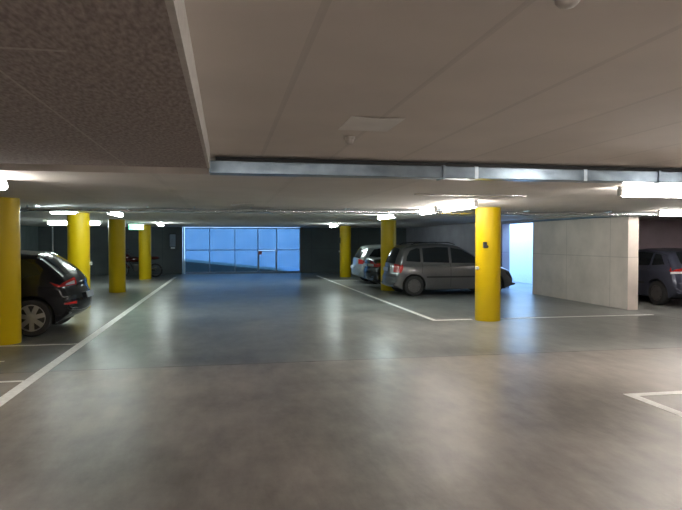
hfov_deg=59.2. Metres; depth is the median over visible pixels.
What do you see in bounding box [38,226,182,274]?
wall
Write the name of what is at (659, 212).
ceiling lamp
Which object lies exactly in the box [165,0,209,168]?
trim
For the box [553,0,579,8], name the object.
smoke detector
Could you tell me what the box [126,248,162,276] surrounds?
motorcycle
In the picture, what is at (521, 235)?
wall
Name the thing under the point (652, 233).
wall
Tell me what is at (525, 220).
lintel
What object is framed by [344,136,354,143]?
smoke detector
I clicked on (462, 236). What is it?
wall
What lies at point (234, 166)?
air duct
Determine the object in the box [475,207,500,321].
column
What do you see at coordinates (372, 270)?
sedan
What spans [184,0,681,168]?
ceiling
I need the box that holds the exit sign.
[129,223,143,229]
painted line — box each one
[0,277,175,406]
[0,343,77,346]
[0,380,23,382]
[316,275,434,319]
[432,319,472,320]
[500,314,652,318]
[624,391,681,396]
[630,396,681,416]
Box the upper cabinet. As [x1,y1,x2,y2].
[169,234,175,248]
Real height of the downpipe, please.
2.230 m
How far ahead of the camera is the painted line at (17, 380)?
6.82 m
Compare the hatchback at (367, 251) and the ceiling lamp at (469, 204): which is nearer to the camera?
the ceiling lamp at (469, 204)
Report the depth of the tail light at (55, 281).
10.16 m
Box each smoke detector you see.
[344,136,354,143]
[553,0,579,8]
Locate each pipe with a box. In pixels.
[20,205,681,216]
[532,216,620,221]
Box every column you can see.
[0,197,21,345]
[67,213,91,307]
[108,219,125,292]
[139,225,150,279]
[339,226,350,276]
[381,220,395,290]
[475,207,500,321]
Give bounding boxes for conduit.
[414,193,525,196]
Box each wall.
[20,225,37,250]
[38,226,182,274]
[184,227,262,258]
[300,228,405,272]
[406,221,509,287]
[510,223,532,283]
[532,216,638,309]
[638,220,681,249]
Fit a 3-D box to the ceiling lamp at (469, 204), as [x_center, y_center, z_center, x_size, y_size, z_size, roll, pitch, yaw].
[2.076,-0.854,10.563,0.094,0.124,1.500,0,1,-11]
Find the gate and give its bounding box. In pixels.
[183,227,299,273]
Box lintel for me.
[502,219,532,223]
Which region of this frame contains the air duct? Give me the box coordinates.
[209,157,681,184]
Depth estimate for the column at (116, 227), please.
18.52 m
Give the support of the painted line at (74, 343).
on the floor
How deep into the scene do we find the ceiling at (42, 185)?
9.04 m
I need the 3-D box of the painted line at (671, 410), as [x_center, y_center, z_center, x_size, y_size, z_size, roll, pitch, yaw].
[3.391,1.500,4.229,0.110,0.003,3.960,0,1,-11]
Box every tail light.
[51,277,75,286]
[370,260,380,266]
[393,264,402,272]
[669,268,681,271]
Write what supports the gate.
attached to the wall at (319, 247)
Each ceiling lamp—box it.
[0,177,7,189]
[47,221,66,224]
[48,211,78,213]
[90,221,100,224]
[107,212,122,216]
[378,214,395,219]
[420,207,436,214]
[442,200,477,211]
[617,186,681,197]
[657,210,681,215]
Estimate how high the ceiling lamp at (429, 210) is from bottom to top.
0.124 m
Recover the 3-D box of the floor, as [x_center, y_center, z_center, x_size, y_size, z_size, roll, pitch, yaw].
[1.452,1.372,12.379,24.900,0.120,36.100,0,1,-11]
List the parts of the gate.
guide rail, panel, panel, panel, panel, sill, panel, panel, wicket door, door panel, panel, panel, panel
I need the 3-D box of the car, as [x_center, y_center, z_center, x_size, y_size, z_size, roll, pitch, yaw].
[3.244,0.383,18.434,3.988,1.574,1.954,0,1,-11]
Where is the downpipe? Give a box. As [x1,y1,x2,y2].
[51,227,53,252]
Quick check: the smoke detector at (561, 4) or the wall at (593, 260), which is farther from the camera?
the wall at (593, 260)
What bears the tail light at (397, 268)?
attached to the car
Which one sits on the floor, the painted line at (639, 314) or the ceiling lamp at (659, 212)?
the painted line at (639, 314)
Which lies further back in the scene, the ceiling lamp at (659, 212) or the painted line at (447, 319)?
the ceiling lamp at (659, 212)
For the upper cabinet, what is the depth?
28.62 m
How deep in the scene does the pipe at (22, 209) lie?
12.04 m
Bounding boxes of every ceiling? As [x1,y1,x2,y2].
[0,0,206,167]
[0,158,681,227]
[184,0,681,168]
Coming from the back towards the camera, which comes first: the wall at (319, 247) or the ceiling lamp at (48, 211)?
the wall at (319, 247)
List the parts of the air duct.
hanger rail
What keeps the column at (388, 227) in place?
on the floor
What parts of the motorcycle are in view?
fuel tank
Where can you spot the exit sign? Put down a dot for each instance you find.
(136, 226)
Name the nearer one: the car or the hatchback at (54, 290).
the hatchback at (54, 290)
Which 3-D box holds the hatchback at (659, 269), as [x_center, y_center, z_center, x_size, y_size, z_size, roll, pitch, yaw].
[8.492,0.505,16.405,2.026,1.424,4.101,0,1,-16]
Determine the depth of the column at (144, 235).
24.90 m
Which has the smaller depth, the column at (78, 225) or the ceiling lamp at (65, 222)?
the column at (78, 225)
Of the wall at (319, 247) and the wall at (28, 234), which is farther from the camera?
the wall at (319, 247)
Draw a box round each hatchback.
[21,250,93,336]
[351,244,397,283]
[638,248,681,304]
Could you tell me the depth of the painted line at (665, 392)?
6.28 m
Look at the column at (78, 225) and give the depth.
14.15 m
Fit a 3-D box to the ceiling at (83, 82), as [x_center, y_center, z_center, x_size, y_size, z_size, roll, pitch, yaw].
[-4.301,-0.729,-1.122,8.535,0.169,11.850,0,1,-11]
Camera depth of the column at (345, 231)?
26.40 m
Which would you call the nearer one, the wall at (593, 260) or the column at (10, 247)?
the column at (10, 247)
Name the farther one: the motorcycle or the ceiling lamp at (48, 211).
the motorcycle
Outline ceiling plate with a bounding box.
[338,116,405,131]
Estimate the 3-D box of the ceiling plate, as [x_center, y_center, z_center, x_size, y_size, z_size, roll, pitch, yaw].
[0.211,-0.932,4.296,0.380,0.015,0.500,0,1,-11]
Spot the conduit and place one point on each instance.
(414, 193)
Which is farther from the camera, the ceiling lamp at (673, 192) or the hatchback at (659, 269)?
the hatchback at (659, 269)
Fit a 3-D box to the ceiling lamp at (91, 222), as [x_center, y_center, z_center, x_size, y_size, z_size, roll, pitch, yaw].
[-8.289,-1.080,20.283,0.319,0.103,0.094,0,1,-11]
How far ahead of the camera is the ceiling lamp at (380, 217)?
14.68 m
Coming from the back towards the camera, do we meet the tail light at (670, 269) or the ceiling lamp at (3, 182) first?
the tail light at (670, 269)
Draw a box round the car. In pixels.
[381,242,514,295]
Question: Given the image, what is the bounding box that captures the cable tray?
[34,205,651,216]
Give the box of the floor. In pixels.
[0,273,681,509]
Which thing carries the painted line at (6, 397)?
on the floor
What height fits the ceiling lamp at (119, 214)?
0.124 m
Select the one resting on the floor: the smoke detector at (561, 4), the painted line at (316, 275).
the painted line at (316, 275)
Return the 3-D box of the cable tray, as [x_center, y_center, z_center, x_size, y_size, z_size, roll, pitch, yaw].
[1.383,-0.913,12.690,24.300,0.104,0.270,0,1,-11]
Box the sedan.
[363,257,380,284]

